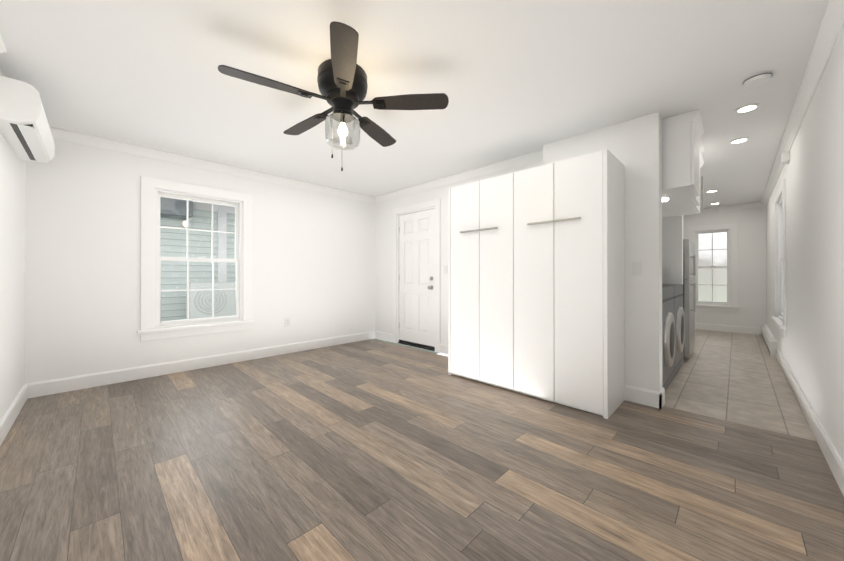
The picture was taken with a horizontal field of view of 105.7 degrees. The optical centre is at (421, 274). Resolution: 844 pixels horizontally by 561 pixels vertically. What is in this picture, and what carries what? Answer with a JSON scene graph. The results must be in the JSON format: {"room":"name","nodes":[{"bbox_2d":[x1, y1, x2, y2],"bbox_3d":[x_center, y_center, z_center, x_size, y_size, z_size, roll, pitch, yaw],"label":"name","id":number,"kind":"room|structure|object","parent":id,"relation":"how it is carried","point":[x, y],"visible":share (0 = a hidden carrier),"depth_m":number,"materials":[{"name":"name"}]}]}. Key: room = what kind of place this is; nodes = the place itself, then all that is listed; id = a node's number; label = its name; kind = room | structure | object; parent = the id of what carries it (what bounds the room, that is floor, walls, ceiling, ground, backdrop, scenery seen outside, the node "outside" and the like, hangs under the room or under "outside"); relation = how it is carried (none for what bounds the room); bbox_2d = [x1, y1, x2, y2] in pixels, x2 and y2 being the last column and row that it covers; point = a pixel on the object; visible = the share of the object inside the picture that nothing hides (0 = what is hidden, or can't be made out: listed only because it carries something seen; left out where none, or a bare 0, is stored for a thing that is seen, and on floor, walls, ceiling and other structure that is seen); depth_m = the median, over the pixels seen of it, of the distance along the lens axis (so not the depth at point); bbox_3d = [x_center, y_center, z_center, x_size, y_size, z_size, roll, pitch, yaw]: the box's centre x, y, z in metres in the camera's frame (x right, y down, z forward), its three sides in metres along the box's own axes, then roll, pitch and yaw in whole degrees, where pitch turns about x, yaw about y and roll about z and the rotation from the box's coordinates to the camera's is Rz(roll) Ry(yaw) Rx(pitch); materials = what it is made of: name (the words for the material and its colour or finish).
{"room":"empty living room","nodes":[
{"label":"empty living room","id":0,"kind":"room"},
{"bbox_2d":[0,68,25,419],"bbox_3d":[-1.742,-0.129,0.997,4.950,2.400,0.150,0,0,45],"label":"wall","id":1,"kind":"structure","parent":0,"point":[12,256],"depth_m":2.34,"materials":[{"name":"white paint"}]},
{"bbox_2d":[0,33,6,52],"bbox_3d":[-1.269,-1.286,0.684,3.350,0.088,0.062,0,0,45],"label":"crown molding","id":2,"kind":"structure","parent":1,"relation":"attached to","point":[2,45],"depth_m":1.83,"materials":[{"name":"white wood"}]},
{"bbox_2d":[0,383,31,445],"bbox_3d":[-1.748,1.008,1.115,4.770,0.128,0.016,0,0,45],"label":"baseboard","id":3,"kind":"structure","parent":1,"relation":"attached to","point":[11,414],"depth_m":2.34,"materials":[{"name":"white wood"}]},
{"bbox_2d":[0,75,54,163],"bbox_3d":[-2.804,-1.050,2.281,0.984,0.263,0.189,0,0,45],"label":"air conditioner unit","id":4,"kind":"object","parent":1,"relation":"attached to","point":[25,130],"visible":1,"depth_m":2.00,"materials":[{"name":"white plastic"}]},
{"bbox_2d":[25,139,375,383],"bbox_3d":[-2.180,-0.118,4.189,0.150,2.400,4.090,0,0,45],"label":"wall","id":5,"kind":"structure","parent":0,"point":[313,263],"depth_m":3.29,"materials":[{"name":"white paint"}]},
{"bbox_2d":[137,176,254,340],"bbox_3d":[-2.586,-0.168,3.741,0.200,1.716,1.120,0,0,45],"label":"window","id":6,"kind":"structure","parent":5,"relation":"in","point":[153,326],"depth_m":3.64,"materials":[{"name":"white wood"}]},
{"bbox_2d":[32,331,375,397],"bbox_3d":[-2.110,1.018,4.138,0.016,0.128,3.760,0,0,45],"label":"baseboard","id":7,"kind":"structure","parent":5,"relation":"attached to","point":[42,388],"depth_m":3.52,"materials":[{"name":"white wood"}]},
{"bbox_2d":[49,126,375,202],"bbox_3d":[-2.104,-1.274,4.119,0.062,0.088,3.790,0,0,45],"label":"crown molding","id":8,"kind":"structure","parent":5,"relation":"attached to","point":[57,133],"depth_m":3.59,"materials":[{"name":"white wood"}]},
{"bbox_2d":[285,318,289,326],"bbox_3d":[-1.852,0.653,4.404,0.012,0.118,0.074,0,0,45],"label":"outlet","id":9,"kind":"object","parent":5,"relation":"attached to","point":[287,321],"visible":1,"depth_m":4.40,"materials":[{"name":"white plastic"}]},
{"bbox_2d":[0,0,828,208],"bbox_3d":[1.362,-1.367,4.267,5.100,0.100,9.160,0,0,45],"label":"ceiling","id":10,"kind":"structure","parent":0,"point":[510,79],"depth_m":2.11,"materials":[{"name":"white paint"}]},
{"bbox_2d":[218,21,448,170],"bbox_3d":[-0.562,-0.992,2.124,1.303,0.666,1.328,0,0,45],"label":"ceiling fan","id":11,"kind":"object","parent":10,"relation":"hanging from","point":[342,81],"visible":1,"depth_m":2.03,"materials":[{"name":"black wood"}]},
{"bbox_2d":[729,137,748,143],"bbox_3d":[3.118,-1.316,3.143,0.140,0.010,0.140,0,0,45],"label":"recessed light","id":12,"kind":"object","parent":10,"relation":"in","point":[739,140],"visible":0.98,"depth_m":3.13,"materials":[{"name":"white plastic"}]},
{"bbox_2d":[735,103,759,112],"bbox_3d":[2.579,-1.318,2.538,0.140,0.010,0.140,0,0,45],"label":"recessed light","id":13,"kind":"object","parent":10,"relation":"in","point":[747,108],"visible":1,"depth_m":2.53,"materials":[{"name":"white plastic"}]},
{"bbox_2d":[743,71,772,87],"bbox_3d":[2.250,-1.304,2.146,0.140,0.040,0.140,0,0,45],"label":"smoke detector","id":14,"kind":"object","parent":10,"relation":"attached to","point":[757,79],"visible":1,"depth_m":2.12,"materials":[{"name":"white plastic"}]},
{"bbox_2d":[0,339,843,560],"bbox_3d":[-0.501,1.106,2.363,5.100,0.060,3.845,0,0,45],"label":"floor","id":15,"kind":"structure","parent":0,"point":[370,450],"depth_m":1.71,"materials":[{"name":"brown wood"}]},
{"bbox_2d":[448,181,479,381],"bbox_3d":[0.610,0.070,3.511,0.399,2.020,0.522,0,0,45],"label":"tall cabinet","id":16,"kind":"object","parent":15,"relation":"on","point":[463,200],"depth_m":3.32,"materials":[{"name":"white wood"}]},
{"bbox_2d":[480,173,511,390],"bbox_3d":[0.884,0.069,3.241,0.371,2.020,0.522,0,0,45],"label":"tall cabinet","id":17,"kind":"object","parent":15,"relation":"on","point":[495,192],"depth_m":3.05,"materials":[{"name":"white wood"}]},
{"bbox_2d":[512,162,555,402],"bbox_3d":[1.149,0.068,2.981,0.371,2.020,0.522,0,0,45],"label":"tall cabinet","id":18,"kind":"object","parent":15,"relation":"on","point":[536,282],"depth_m":2.79,"materials":[{"name":"white wood"}]},
{"bbox_2d":[556,149,624,418],"bbox_3d":[1.423,0.067,2.711,0.399,2.020,0.522,0,0,45],"label":"tall cabinet","id":19,"kind":"object","parent":15,"relation":"on","point":[590,189],"depth_m":2.52,"materials":[{"name":"white wood"}]},
{"bbox_2d":[375,160,542,344],"bbox_3d":[0.399,-0.117,4.417,3.210,2.400,0.150,0,0,45],"label":"wall","id":20,"kind":"structure","parent":0,"point":[384,275],"depth_m":5.17,"materials":[{"name":"white paint"}]},
{"bbox_2d":[376,331,392,341],"bbox_3d":[-0.617,1.022,5.295,0.465,0.128,0.016,0,0,45],"label":"baseboard","id":21,"kind":"structure","parent":20,"relation":"attached to","point":[379,335],"depth_m":5.29,"materials":[{"name":"white wood"}]},
{"bbox_2d":[399,209,434,348],"bbox_3d":[-0.098,0.059,4.802,0.775,2.003,0.116,0,0,45],"label":"door","id":22,"kind":"structure","parent":20,"relation":"in","point":[416,278],"depth_m":4.79,"materials":[{"name":"white wood"}]},
{"bbox_2d":[393,198,440,352],"bbox_3d":[-0.054,0.014,4.847,1.004,2.145,0.171,0,0,45],"label":"door frame","id":23,"kind":"structure","parent":20,"relation":"attached to","point":[419,207],"depth_m":4.76,"materials":[{"name":"white wood"}]},
{"bbox_2d":[440,343,447,354],"bbox_3d":[0.784,1.017,3.901,1.545,0.128,0.040,0,0,45],"label":"baseboard","id":24,"kind":"structure","parent":20,"relation":"attached to","point":[443,347],"depth_m":4.38,"materials":[{"name":"white wood"}]},
{"bbox_2d":[444,265,447,273],"bbox_3d":[0.321,-0.067,4.373,0.074,0.118,0.020,0,0,45],"label":"light switch","id":25,"kind":"object","parent":20,"relation":"attached to","point":[445,269],"visible":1,"depth_m":4.36,"materials":[{"name":"white plastic"}]},
{"bbox_2d":[376,149,542,202],"bbox_3d":[0.286,-1.273,4.384,2.920,0.088,0.062,0,0,45],"label":"crown molding","id":26,"kind":"structure","parent":20,"relation":"attached to","point":[535,156],"depth_m":4.07,"materials":[{"name":"white wood"}]},
{"bbox_2d":[543,112,661,391],"bbox_3d":[1.631,-0.122,2.981,0.960,2.400,0.150,0,0,45],"label":"wall","id":27,"kind":"structure","parent":0,"point":[633,147],"depth_m":2.68,"materials":[{"name":"white paint"}]},
{"bbox_2d":[625,385,663,408],"bbox_3d":[1.573,1.014,2.918,0.992,0.128,0.016,0,0,45],"label":"baseboard","id":28,"kind":"structure","parent":27,"relation":"attached to","point":[656,399],"depth_m":2.64,"materials":[{"name":"white wood"}]},
{"bbox_2d":[662,215,683,362],"bbox_3d":[2.926,-0.118,4.170,0.740,2.400,0.100,0,0,45],"label":"wall","id":29,"kind":"structure","parent":0,"point":[672,242],"depth_m":3.94,"materials":[{"name":"white paint"}]},
{"bbox_2d":[663,268,670,276],"bbox_3d":[3.040,-0.029,3.972,0.074,0.118,0.020,0,0,45],"label":"light switch","id":30,"kind":"object","parent":29,"relation":"attached to","point":[666,272],"visible":1,"depth_m":3.97,"materials":[{"name":"white plastic"}]},
{"bbox_2d":[683,207,765,327],"bbox_3d":[5.665,-0.111,6.350,1.590,2.400,0.150,0,0,45],"label":"wall","id":31,"kind":"structure","parent":0,"point":[751,222],"depth_m":5.92,"materials":[{"name":"white paint"}]},
{"bbox_2d":[688,223,739,312],"bbox_3d":[5.701,-0.131,6.280,0.770,1.681,0.200,0,0,45],"label":"window","id":32,"kind":"structure","parent":31,"relation":"in","point":[731,267],"depth_m":6.16,"materials":[{"name":"white wood"}]},
{"bbox_2d":[695,323,761,334],"bbox_3d":[5.606,1.025,6.287,1.590,0.128,0.016,0,0,45],"label":"baseboard","id":33,"kind":"structure","parent":31,"relation":"attached to","point":[702,326],"depth_m":6.07,"materials":[{"name":"white wood"}]},
{"bbox_2d":[719,202,759,210],"bbox_3d":[5.904,-1.268,5.970,0.530,0.088,0.062,0,0,45],"label":"crown molding","id":34,"kind":"structure","parent":31,"relation":"attached to","point":[755,204],"depth_m":5.96,"materials":[{"name":"white wood"}]},
{"bbox_2d":[663,329,815,440],"bbox_3d":[3.854,1.113,4.504,1.890,0.060,5.315,0,0,45],"label":"floor","id":35,"kind":"structure","parent":0,"point":[739,378],"depth_m":3.08,"materials":[{"name":"beige tile"}]},
{"bbox_2d":[662,286,675,390],"bbox_3d":[2.066,0.597,3.238,0.747,0.965,0.770,0,0,45],"label":"washer","id":36,"kind":"object","parent":35,"relation":"on","point":[668,337],"visible":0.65,"depth_m":2.90,"materials":[{"name":"grey metal"}]},
{"bbox_2d":[662,284,684,376],"bbox_3d":[2.627,0.599,3.809,0.747,0.965,0.790,0,0,45],"label":"dryer","id":37,"kind":"object","parent":35,"relation":"on","point":[679,317],"visible":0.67,"depth_m":3.46,"materials":[{"name":"grey metal"}]},
{"bbox_2d":[683,239,695,359],"bbox_3d":[3.288,0.323,4.423,0.800,1.520,0.730,0,0,45],"label":"fridge","id":38,"kind":"object","parent":35,"relation":"on","point":[689,283],"visible":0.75,"depth_m":3.95,"materials":[{"name":"silver metal"}]},
{"bbox_2d":[766,26,843,461],"bbox_3d":[3.180,-0.123,2.581,0.150,2.400,9.010,0,0,45],"label":"wall","id":39,"kind":"structure","parent":0,"point":[811,346],"depth_m":2.10,"materials":[{"name":"white paint"}]},
{"bbox_2d":[761,324,777,357],"bbox_3d":[5.372,0.982,4.964,0.066,0.205,2.192,0,0,45],"label":"baseboard heater","id":40,"kind":"object","parent":39,"relation":"attached to","point":[770,340],"visible":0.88,"depth_m":4.50,"materials":[{"name":"white metal"}]},
{"bbox_2d":[771,178,786,336],"bbox_3d":[4.357,-0.185,3.815,0.200,1.711,1.190,0,0,45],"label":"window","id":41,"kind":"structure","parent":39,"relation":"in","point":[780,246],"depth_m":4.12,"materials":[{"name":"white wood"}]},
{"bbox_2d":[781,151,789,164],"bbox_3d":[3.687,-1.183,3.243,0.049,0.093,0.140,0,0,45],"label":"sensor","id":42,"kind":"object","parent":39,"relation":"attached to","point":[785,157],"visible":1,"depth_m":3.20,"materials":[{"name":"white plastic"}]},
{"bbox_2d":[760,0,843,206],"bbox_3d":[3.052,-1.279,2.606,0.062,0.088,8.860,0,0,45],"label":"crown molding","id":43,"kind":"structure","parent":39,"relation":"attached to","point":[830,28],"depth_m":2.06,"materials":[{"name":"white wood"}]},
{"bbox_2d":[776,348,843,495],"bbox_3d":[2.290,1.010,1.790,0.016,0.128,6.640,0,0,45],"label":"baseboard","id":44,"kind":"structure","parent":39,"relation":"attached to","point":[835,462],"depth_m":2.05,"materials":[{"name":"white wood"}]},
{"bbox_3d":[3.264,-0.115,5.149,0.150,2.400,5.230,0,0,45],"label":"wall","id":45,"kind":"structure","parent":0,"visible":0},
{"bbox_2d":[662,197,702,216],"bbox_3d":[2.605,-1.019,3.661,1.000,0.598,1.075,0,0,45],"label":"upper cabinet","id":46,"kind":"object","parent":45,"relation":"attached to","point":[669,208],"depth_m":3.48,"materials":[{"name":"white wood"}]},
{"bbox_2d":[662,109,703,200],"bbox_3d":[2.042,-1.020,3.088,1.000,0.598,0.533,0,0,45],"label":"upper cabinet","id":47,"kind":"object","parent":45,"relation":"attached to","point":[682,151],"depth_m":2.67,"materials":[{"name":"white wood"}]},
{"label":"outside","id":48,"kind":"structure","parent":0,"visible":0},
{"bbox_2d":[374,338,437,353],"bbox_3d":[-3.863,1.638,5.788,4.480,0.100,13.000,0,0,45],"label":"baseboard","id":49,"kind":"structure","parent":48,"point":[430,351],"depth_m":7.09,"materials":[{"name":"white wood"}]},
{"bbox_2d":[160,197,235,320],"bbox_3d":[-3.856,-0.262,5.788,1.100,3.700,9.000,0,0,45],"label":"wall","id":50,"kind":"structure","parent":49,"relation":"on","point":[175,251],"depth_m":5.87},
{"bbox_2d":[186,282,235,318],"bbox_3d":[-3.780,0.863,5.871,0.539,1.450,0.870,0,0,45],"label":"condenser","id":51,"kind":"object","parent":49,"relation":"on","point":[226,297],"depth_m":5.60,"materials":[{"name":"white"}]},
{"bbox_2d":[698,232,726,301],"bbox_3d":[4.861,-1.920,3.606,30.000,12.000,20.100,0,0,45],"label":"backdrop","id":52,"kind":"structure","parent":48,"point":[721,258],"depth_m":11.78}
]}

